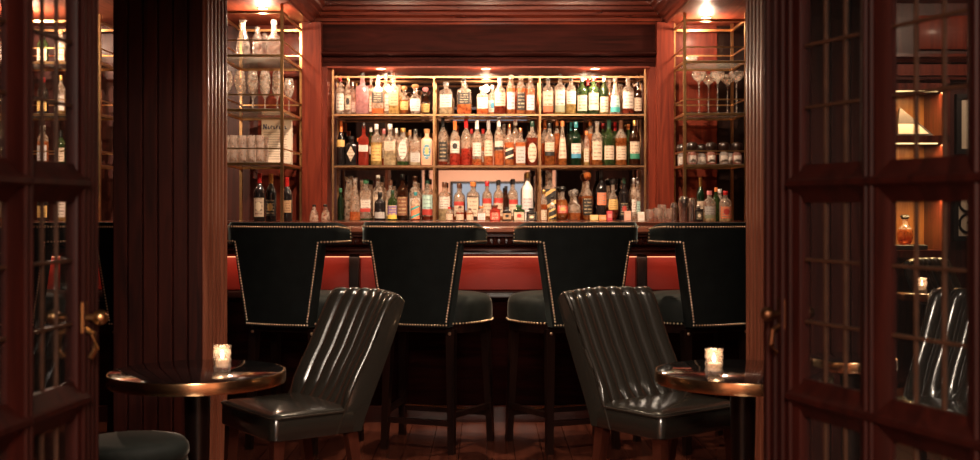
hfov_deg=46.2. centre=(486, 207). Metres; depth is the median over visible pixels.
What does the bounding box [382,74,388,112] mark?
liquor bottle
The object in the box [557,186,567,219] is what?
liquor bottle
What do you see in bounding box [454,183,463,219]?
liquor bottle
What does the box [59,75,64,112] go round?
liquor bottle
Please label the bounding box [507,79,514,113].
liquor bottle
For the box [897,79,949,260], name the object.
display cabinet
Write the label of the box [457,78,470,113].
liquor bottle
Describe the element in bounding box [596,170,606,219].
liquor bottle
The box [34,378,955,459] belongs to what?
floor
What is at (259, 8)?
recessed light
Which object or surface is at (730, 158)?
jar
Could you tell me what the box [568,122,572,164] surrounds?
liquor bottle
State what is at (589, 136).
liquor bottle
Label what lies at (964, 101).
print
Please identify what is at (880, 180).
door
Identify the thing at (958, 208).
framed picture
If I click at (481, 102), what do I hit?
liquor bottle
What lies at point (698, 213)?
liquor bottle
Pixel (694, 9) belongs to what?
ceiling
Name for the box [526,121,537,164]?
liquor bottle
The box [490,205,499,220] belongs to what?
liquor bottle
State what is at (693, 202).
cocktail shaker
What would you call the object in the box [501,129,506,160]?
liquor bottle
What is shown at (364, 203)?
liquor bottle
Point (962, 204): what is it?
print
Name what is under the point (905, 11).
wall
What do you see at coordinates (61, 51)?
liquor bottle
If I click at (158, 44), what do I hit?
wall
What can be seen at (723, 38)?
wall
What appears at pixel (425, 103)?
liquor bottle
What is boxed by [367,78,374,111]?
liquor bottle
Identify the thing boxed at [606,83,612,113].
liquor bottle
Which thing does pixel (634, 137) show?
liquor bottle
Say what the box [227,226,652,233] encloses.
countertop
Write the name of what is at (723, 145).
jar
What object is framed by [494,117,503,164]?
liquor bottle
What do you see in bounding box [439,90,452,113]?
liquor bottle
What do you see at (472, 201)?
liquor bottle
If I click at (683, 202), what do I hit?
cocktail shaker
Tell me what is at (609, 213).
carton
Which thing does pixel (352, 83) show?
liquor bottle
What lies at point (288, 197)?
wine bottle
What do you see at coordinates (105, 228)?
bar stool
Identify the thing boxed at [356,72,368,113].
liquor bottle
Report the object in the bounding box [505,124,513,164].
liquor bottle
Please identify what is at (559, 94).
liquor bottle
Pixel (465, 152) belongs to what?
liquor bottle
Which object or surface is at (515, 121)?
liquor bottle
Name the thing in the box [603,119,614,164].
liquor bottle
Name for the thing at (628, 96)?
liquor bottle
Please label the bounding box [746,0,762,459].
door frame
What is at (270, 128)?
printed box
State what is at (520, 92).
liquor bottle
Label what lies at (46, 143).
liquor bottle
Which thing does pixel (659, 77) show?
wall
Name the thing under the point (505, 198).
liquor bottle
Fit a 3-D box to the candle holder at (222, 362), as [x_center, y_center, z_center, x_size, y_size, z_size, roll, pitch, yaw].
[-0.918,0.520,3.986,0.061,0.088,0.061,0,0,0]
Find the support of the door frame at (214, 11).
attached to the wall at (158, 44)
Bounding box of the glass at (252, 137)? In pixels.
[252,137,259,160]
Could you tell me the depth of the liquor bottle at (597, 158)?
9.29 m
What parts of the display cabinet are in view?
panel, display plinth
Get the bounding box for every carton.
[590,215,597,220]
[599,215,605,220]
[607,211,611,220]
[624,211,630,220]
[638,212,643,220]
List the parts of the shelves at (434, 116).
post, post, glass shelf, glass shelf, post, post, glass shelf, glass shelf, frame, shelf frame, shelf frame, post, post, glass shelf, glass shelf, post, post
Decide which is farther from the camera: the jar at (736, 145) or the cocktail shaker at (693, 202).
the jar at (736, 145)
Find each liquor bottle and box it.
[37,36,48,60]
[37,78,48,112]
[37,125,48,161]
[37,202,48,220]
[59,29,64,60]
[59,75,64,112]
[59,130,64,162]
[59,202,64,218]
[336,78,344,113]
[336,127,345,164]
[337,188,343,219]
[344,177,353,219]
[345,78,351,113]
[345,136,356,164]
[348,82,355,112]
[349,180,359,219]
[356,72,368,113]
[358,123,368,164]
[360,179,371,219]
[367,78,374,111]
[368,127,374,164]
[371,75,384,113]
[371,124,381,164]
[372,175,383,218]
[374,192,385,219]
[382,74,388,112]
[382,129,387,164]
[383,124,395,164]
[385,180,394,215]
[387,190,396,219]
[389,73,398,113]
[392,128,399,160]
[397,128,408,164]
[397,174,407,219]
[400,86,408,113]
[406,130,413,164]
[409,84,420,113]
[409,176,420,218]
[410,129,420,164]
[411,192,419,219]
[421,87,429,113]
[421,129,432,164]
[422,178,432,219]
[438,118,447,164]
[438,182,450,219]
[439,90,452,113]
[446,207,452,220]
[450,121,459,164]
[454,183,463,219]
[456,206,463,220]
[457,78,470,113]
[461,119,470,164]
[466,208,473,220]
[467,182,478,219]
[468,129,474,164]
[472,120,481,164]
[476,87,488,113]
[477,206,485,220]
[479,129,484,164]
[482,181,491,219]
[484,120,492,164]
[489,85,494,113]
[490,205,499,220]
[494,78,505,113]
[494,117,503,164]
[494,180,502,219]
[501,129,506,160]
[502,207,511,220]
[503,186,508,210]
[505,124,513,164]
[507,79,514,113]
[508,179,517,219]
[512,120,518,164]
[513,205,524,220]
[515,128,525,164]
[516,75,525,113]
[522,172,532,219]
[526,78,534,113]
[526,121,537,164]
[526,208,536,220]
[541,190,546,219]
[542,78,553,113]
[542,120,547,164]
[544,123,554,164]
[544,173,555,219]
[548,196,556,220]
[554,120,559,164]
[555,74,564,113]
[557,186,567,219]
[558,121,566,164]
[566,78,575,113]
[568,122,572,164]
[569,202,580,219]
[571,122,581,164]
[577,78,587,113]
[582,172,593,219]
[583,131,589,164]
[586,78,589,113]
[587,120,592,164]
[588,78,598,113]
[591,140,602,164]
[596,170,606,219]
[599,78,608,113]
[600,123,604,164]
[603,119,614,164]
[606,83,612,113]
[607,178,618,219]
[609,81,620,113]
[613,122,617,164]
[615,120,626,164]
[619,178,628,219]
[622,79,633,113]
[626,124,629,164]
[629,120,639,164]
[631,178,636,213]
[634,82,641,113]
[635,178,640,219]
[694,205,702,221]
[696,178,704,220]
[703,191,715,221]
[712,187,719,220]
[719,191,731,221]
[897,214,912,244]
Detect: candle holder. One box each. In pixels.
[213,344,230,371]
[705,348,722,375]
[919,277,925,292]
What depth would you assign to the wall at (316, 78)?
9.15 m
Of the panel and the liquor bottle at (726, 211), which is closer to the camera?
the liquor bottle at (726, 211)
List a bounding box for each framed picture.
[951,201,966,240]
[954,94,966,153]
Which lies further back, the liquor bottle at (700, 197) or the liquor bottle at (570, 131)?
the liquor bottle at (570, 131)
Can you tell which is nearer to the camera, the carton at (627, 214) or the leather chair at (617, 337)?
the leather chair at (617, 337)
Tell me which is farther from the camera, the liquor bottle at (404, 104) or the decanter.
the liquor bottle at (404, 104)
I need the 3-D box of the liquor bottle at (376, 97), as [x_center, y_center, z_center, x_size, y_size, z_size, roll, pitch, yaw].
[-0.885,-0.920,9.334,0.102,0.318,0.103,0,0,0]
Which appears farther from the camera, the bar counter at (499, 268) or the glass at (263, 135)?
the glass at (263, 135)
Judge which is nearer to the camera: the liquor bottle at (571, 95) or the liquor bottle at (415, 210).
the liquor bottle at (415, 210)
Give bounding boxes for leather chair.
[221,287,404,459]
[558,286,730,459]
[897,288,966,459]
[902,257,961,317]
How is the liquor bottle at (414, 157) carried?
on the shelves at (434, 116)
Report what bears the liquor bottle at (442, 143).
on the shelves at (434, 116)
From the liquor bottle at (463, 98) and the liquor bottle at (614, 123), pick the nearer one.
the liquor bottle at (463, 98)
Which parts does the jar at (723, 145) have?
lid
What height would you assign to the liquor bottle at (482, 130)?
0.303 m
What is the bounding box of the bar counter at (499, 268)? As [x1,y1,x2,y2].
[45,226,738,421]
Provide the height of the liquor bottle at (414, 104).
0.245 m
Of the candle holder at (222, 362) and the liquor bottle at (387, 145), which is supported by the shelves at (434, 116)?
the liquor bottle at (387, 145)
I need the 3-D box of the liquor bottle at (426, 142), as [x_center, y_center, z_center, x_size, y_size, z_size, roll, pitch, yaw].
[-0.487,-0.494,9.334,0.095,0.294,0.097,0,0,0]
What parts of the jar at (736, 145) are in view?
lid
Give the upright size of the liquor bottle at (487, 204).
0.320 m
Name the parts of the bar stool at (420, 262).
leg, foot rail, leg, foot rail, backrest, brass foot plate, seat frame, foot rail, leg, seat, foot rail, leg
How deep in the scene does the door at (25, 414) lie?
2.27 m
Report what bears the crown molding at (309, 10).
attached to the ceiling at (105, 6)
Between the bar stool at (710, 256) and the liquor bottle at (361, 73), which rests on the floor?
the bar stool at (710, 256)
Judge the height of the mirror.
1.222 m
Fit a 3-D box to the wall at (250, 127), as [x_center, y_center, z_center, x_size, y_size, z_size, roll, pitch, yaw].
[-3.187,-0.125,9.510,3.426,2.710,0.380,0,0,0]
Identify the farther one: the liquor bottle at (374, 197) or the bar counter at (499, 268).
the liquor bottle at (374, 197)
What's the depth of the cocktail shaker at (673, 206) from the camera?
8.60 m
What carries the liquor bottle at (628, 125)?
on the shelves at (434, 116)
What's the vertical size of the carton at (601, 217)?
0.044 m
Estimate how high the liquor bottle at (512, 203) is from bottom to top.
0.336 m
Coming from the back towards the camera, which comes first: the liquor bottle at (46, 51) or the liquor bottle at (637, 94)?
the liquor bottle at (637, 94)
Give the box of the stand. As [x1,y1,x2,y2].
[34,14,112,220]
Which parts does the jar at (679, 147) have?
lid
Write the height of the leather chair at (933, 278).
0.902 m
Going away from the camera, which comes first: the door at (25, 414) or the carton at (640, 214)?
the door at (25, 414)
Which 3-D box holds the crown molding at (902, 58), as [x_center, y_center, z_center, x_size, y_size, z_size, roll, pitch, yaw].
[3.100,-1.005,8.260,2.000,0.230,0.120,0,0,0]
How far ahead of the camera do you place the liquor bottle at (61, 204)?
8.56 m
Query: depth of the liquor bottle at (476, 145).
9.30 m
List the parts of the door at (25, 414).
rail, rail, knob, pull, handle, pull, knob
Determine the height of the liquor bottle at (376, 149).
0.335 m
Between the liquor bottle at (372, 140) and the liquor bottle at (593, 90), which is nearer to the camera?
the liquor bottle at (593, 90)
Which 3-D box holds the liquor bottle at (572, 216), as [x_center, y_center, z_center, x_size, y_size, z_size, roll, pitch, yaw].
[0.721,-0.028,9.420,0.094,0.255,0.094,0,0,0]
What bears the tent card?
in the display cabinet
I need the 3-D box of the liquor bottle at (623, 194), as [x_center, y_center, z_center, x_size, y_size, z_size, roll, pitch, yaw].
[1.122,-0.073,9.419,0.081,0.345,0.083,0,0,0]
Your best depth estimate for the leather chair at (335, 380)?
4.48 m
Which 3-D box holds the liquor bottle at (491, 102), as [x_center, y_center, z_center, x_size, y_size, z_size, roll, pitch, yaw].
[0.045,-0.886,9.454,0.073,0.250,0.075,0,0,0]
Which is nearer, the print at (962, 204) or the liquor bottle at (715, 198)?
the print at (962, 204)
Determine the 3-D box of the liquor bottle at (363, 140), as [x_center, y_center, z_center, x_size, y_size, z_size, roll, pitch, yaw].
[-1.000,-0.518,9.334,0.085,0.343,0.087,0,0,0]
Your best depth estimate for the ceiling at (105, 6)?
8.71 m
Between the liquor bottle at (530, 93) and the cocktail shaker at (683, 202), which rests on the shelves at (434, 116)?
the liquor bottle at (530, 93)
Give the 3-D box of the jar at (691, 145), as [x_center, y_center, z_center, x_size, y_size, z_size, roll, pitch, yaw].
[1.572,-0.420,8.820,0.091,0.174,0.092,0,0,0]
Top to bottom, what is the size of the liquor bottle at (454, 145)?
0.359 m
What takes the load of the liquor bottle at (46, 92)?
on the stand
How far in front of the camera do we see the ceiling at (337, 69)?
9.39 m
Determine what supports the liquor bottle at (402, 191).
on the countertop at (344, 222)
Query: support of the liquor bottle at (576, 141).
on the shelves at (434, 116)
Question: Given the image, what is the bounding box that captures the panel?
[321,25,655,65]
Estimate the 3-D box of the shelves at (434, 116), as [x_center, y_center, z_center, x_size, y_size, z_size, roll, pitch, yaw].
[0.016,-0.510,9.405,2.526,1.220,0.326,0,0,0]
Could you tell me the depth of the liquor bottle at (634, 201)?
9.15 m
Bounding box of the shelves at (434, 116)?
[332,69,645,219]
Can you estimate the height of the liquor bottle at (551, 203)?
0.410 m
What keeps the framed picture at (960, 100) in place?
attached to the wall at (905, 11)
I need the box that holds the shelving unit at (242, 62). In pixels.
[227,4,301,221]
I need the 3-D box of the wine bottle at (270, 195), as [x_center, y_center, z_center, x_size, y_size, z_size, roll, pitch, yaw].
[-1.606,-0.077,8.549,0.081,0.352,0.083,0,0,0]
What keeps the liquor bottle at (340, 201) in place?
on the countertop at (344, 222)
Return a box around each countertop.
[34,220,745,225]
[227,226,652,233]
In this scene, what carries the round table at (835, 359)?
on the floor
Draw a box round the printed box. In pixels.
[262,120,292,164]
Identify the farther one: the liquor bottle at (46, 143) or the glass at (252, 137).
the liquor bottle at (46, 143)
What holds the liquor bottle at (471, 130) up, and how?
on the shelves at (434, 116)
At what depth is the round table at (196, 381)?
3.93 m
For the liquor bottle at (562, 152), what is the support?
on the shelves at (434, 116)
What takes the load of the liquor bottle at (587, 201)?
on the countertop at (344, 222)
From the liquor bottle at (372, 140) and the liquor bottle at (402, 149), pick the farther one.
the liquor bottle at (372, 140)
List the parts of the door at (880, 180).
knob, pull, handle, knob, rail, rail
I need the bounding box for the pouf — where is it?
[99,430,188,459]
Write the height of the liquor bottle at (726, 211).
0.225 m
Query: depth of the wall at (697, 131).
9.32 m
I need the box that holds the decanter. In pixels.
[252,26,262,53]
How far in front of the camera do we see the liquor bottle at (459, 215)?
8.97 m
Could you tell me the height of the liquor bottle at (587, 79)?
0.308 m
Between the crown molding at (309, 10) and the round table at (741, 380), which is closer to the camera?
the round table at (741, 380)
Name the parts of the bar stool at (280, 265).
leg, leg, seat frame, backrest, leg, seat, leg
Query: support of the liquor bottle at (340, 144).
on the shelves at (434, 116)
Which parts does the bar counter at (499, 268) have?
panel, panel, panel, panel, moulding, carved moulding, panel, panel, panel, panel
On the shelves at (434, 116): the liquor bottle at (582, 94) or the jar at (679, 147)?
the liquor bottle at (582, 94)
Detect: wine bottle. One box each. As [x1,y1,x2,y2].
[254,173,264,221]
[265,174,276,220]
[284,177,292,220]
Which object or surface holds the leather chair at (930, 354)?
on the floor
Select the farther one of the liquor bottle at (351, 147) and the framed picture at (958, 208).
the liquor bottle at (351, 147)
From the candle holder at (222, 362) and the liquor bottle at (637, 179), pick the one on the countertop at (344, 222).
the liquor bottle at (637, 179)
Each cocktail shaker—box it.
[670,202,677,220]
[678,196,689,221]
[689,198,696,220]
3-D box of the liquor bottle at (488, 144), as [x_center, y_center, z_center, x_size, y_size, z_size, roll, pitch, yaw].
[0.012,-0.531,9.334,0.076,0.368,0.078,0,0,0]
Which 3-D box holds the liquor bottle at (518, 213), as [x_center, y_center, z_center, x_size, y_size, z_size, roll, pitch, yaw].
[0.250,0.038,8.999,0.090,0.122,0.091,0,0,0]
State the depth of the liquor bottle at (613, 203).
9.39 m
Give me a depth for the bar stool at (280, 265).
5.74 m
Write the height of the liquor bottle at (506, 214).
0.107 m
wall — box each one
[34,25,299,219]
[113,0,202,436]
[302,22,331,220]
[643,22,673,220]
[675,25,716,219]
[717,26,743,220]
[810,0,859,459]
[897,3,966,377]
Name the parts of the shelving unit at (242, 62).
post, glass shelf, glass shelf, glass shelf, frame, shelf frame, shelf frame, shelf frame, guard rail, guard rail, guard rail, post, post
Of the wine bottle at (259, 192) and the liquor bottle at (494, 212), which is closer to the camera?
the wine bottle at (259, 192)
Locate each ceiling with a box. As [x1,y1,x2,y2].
[34,0,306,25]
[325,0,650,0]
[327,66,648,73]
[670,0,966,25]
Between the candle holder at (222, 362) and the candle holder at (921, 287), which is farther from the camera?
the candle holder at (921, 287)
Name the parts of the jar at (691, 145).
lid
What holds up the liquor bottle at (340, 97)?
on the shelves at (434, 116)
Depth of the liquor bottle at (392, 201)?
9.14 m
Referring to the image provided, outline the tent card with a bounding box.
[897,108,932,134]
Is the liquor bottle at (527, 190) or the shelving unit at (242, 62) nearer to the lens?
the shelving unit at (242, 62)
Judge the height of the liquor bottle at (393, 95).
0.335 m
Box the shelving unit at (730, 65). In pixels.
[674,13,745,220]
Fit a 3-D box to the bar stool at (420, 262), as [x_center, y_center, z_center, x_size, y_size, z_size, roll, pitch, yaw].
[-0.292,0.651,5.965,0.633,1.158,0.542,0,0,20]
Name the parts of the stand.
glass shelf, glass shelf, frame, shelf frame, shelf frame, guard rail, guard rail, guard rail, post, shelf frame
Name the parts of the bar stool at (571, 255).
leg, seat, foot rail, seat frame, leg, foot rail, brass foot plate, foot rail, backrest, leg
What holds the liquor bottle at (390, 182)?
on the countertop at (344, 222)
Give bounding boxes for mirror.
[334,74,642,219]
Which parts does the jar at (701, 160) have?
lid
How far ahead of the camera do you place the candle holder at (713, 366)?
3.88 m
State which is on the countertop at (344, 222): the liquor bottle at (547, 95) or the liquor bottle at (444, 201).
the liquor bottle at (444, 201)
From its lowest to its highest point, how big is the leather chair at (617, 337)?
0.902 m
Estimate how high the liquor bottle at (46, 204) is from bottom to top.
0.290 m
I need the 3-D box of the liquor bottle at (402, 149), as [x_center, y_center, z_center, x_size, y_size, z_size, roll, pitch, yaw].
[-0.682,-0.498,9.334,0.097,0.302,0.099,0,0,0]
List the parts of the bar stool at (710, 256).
leg, seat, leg, backrest, seat frame, leg, leg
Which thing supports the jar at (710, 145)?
on the shelving unit at (730, 65)
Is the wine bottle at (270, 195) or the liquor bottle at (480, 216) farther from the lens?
the liquor bottle at (480, 216)
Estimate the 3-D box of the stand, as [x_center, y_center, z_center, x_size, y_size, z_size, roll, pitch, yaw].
[-3.450,-0.689,8.975,1.022,1.577,0.472,0,0,0]
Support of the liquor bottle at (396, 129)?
on the shelves at (434, 116)
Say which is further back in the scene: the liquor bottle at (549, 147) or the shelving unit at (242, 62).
the liquor bottle at (549, 147)
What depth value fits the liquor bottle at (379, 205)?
9.13 m
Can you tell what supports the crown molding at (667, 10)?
attached to the ceiling at (694, 9)
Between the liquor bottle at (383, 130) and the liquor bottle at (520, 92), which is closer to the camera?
the liquor bottle at (520, 92)
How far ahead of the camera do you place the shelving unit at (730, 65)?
8.93 m
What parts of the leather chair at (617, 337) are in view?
leg, backrest, leg, seat, leg, leg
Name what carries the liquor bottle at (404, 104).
on the shelves at (434, 116)
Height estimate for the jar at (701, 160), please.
0.174 m
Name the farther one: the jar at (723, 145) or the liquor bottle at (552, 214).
the liquor bottle at (552, 214)
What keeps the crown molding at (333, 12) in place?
attached to the ceiling at (325, 0)
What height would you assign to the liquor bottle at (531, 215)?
0.099 m
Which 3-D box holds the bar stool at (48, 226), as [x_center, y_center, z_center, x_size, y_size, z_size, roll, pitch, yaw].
[-2.419,0.651,5.976,0.633,1.158,0.542,0,0,6]
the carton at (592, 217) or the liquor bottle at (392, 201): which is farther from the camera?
the liquor bottle at (392, 201)
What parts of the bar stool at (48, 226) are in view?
leg, seat frame, backrest, seat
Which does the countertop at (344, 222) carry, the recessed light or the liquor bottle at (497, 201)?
the liquor bottle at (497, 201)
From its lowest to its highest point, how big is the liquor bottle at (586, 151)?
0.278 m
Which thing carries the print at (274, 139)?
attached to the printed box
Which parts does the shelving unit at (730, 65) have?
post, post, glass shelf, frame, shelf frame, shelf frame, shelf frame, guard rail, guard rail, guard rail, glass shelf, glass shelf, post, post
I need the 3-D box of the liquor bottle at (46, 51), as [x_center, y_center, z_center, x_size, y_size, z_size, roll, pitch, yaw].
[-3.456,-1.243,8.949,0.085,0.250,0.087,0,0,0]
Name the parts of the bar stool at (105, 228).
backrest, leg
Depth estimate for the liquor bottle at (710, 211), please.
8.41 m
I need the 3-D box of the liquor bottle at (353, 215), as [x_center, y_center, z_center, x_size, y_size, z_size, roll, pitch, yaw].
[-1.071,-0.072,9.335,0.088,0.342,0.088,0,0,0]
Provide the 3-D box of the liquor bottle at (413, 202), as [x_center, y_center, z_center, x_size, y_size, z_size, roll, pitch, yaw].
[-0.590,-0.082,9.419,0.097,0.361,0.099,0,0,0]
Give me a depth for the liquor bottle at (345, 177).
9.41 m
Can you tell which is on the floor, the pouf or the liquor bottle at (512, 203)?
the pouf
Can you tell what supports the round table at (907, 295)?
on the floor
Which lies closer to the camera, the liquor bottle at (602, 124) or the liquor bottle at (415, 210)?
the liquor bottle at (415, 210)
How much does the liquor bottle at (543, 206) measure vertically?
0.242 m
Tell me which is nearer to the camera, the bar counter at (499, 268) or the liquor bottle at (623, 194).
the bar counter at (499, 268)
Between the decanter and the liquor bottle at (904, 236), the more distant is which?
the decanter
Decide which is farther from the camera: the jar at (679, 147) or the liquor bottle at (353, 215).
the liquor bottle at (353, 215)
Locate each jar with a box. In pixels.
[676,144,686,163]
[686,142,697,163]
[697,144,705,163]
[705,142,716,163]
[718,142,729,163]
[726,144,733,163]
[731,142,742,163]
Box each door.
[0,0,107,459]
[760,0,979,459]
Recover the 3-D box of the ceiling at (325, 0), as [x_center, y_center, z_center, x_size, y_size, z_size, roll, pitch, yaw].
[-0.350,-1.655,5.600,9.100,0.050,8.300,0,0,0]
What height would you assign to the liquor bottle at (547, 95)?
0.310 m
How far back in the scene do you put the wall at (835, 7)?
4.89 m
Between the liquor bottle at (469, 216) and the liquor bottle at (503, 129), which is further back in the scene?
the liquor bottle at (503, 129)
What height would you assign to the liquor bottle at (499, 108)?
0.294 m
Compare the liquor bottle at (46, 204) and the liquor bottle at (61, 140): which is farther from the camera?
the liquor bottle at (61, 140)
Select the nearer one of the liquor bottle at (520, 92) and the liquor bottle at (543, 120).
the liquor bottle at (520, 92)
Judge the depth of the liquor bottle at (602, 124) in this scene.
9.44 m
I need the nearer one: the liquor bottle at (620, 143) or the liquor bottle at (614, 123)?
the liquor bottle at (620, 143)
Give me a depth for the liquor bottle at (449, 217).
8.97 m
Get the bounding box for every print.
[264,134,288,156]
[959,201,966,235]
[962,99,966,148]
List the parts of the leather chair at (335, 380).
leg, leg, seat, leg, backrest, leg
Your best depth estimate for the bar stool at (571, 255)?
5.75 m
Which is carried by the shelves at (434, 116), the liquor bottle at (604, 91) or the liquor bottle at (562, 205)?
the liquor bottle at (604, 91)
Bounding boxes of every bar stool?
[34,222,64,452]
[99,222,112,432]
[227,222,363,454]
[362,222,494,454]
[505,222,638,454]
[633,222,745,454]
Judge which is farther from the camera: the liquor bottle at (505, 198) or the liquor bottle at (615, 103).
the liquor bottle at (615, 103)
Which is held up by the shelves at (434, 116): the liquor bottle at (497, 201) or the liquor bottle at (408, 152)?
the liquor bottle at (408, 152)
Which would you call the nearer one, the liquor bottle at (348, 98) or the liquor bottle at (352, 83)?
the liquor bottle at (348, 98)
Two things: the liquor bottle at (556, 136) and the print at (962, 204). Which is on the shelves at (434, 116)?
the liquor bottle at (556, 136)
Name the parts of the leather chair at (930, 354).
leg, seat, backrest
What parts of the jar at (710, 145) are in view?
lid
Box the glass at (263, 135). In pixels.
[256,135,263,161]
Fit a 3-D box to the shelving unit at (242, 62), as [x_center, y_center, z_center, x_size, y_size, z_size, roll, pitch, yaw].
[-1.727,-0.689,8.770,0.503,1.577,0.882,0,0,0]
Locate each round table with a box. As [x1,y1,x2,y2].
[106,359,285,459]
[655,359,833,459]
[810,352,897,459]
[897,290,931,321]
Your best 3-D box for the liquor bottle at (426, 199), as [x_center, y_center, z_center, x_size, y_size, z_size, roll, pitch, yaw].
[-0.487,-0.073,9.419,0.093,0.345,0.095,0,0,0]
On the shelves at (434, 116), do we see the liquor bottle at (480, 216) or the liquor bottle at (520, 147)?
the liquor bottle at (520, 147)

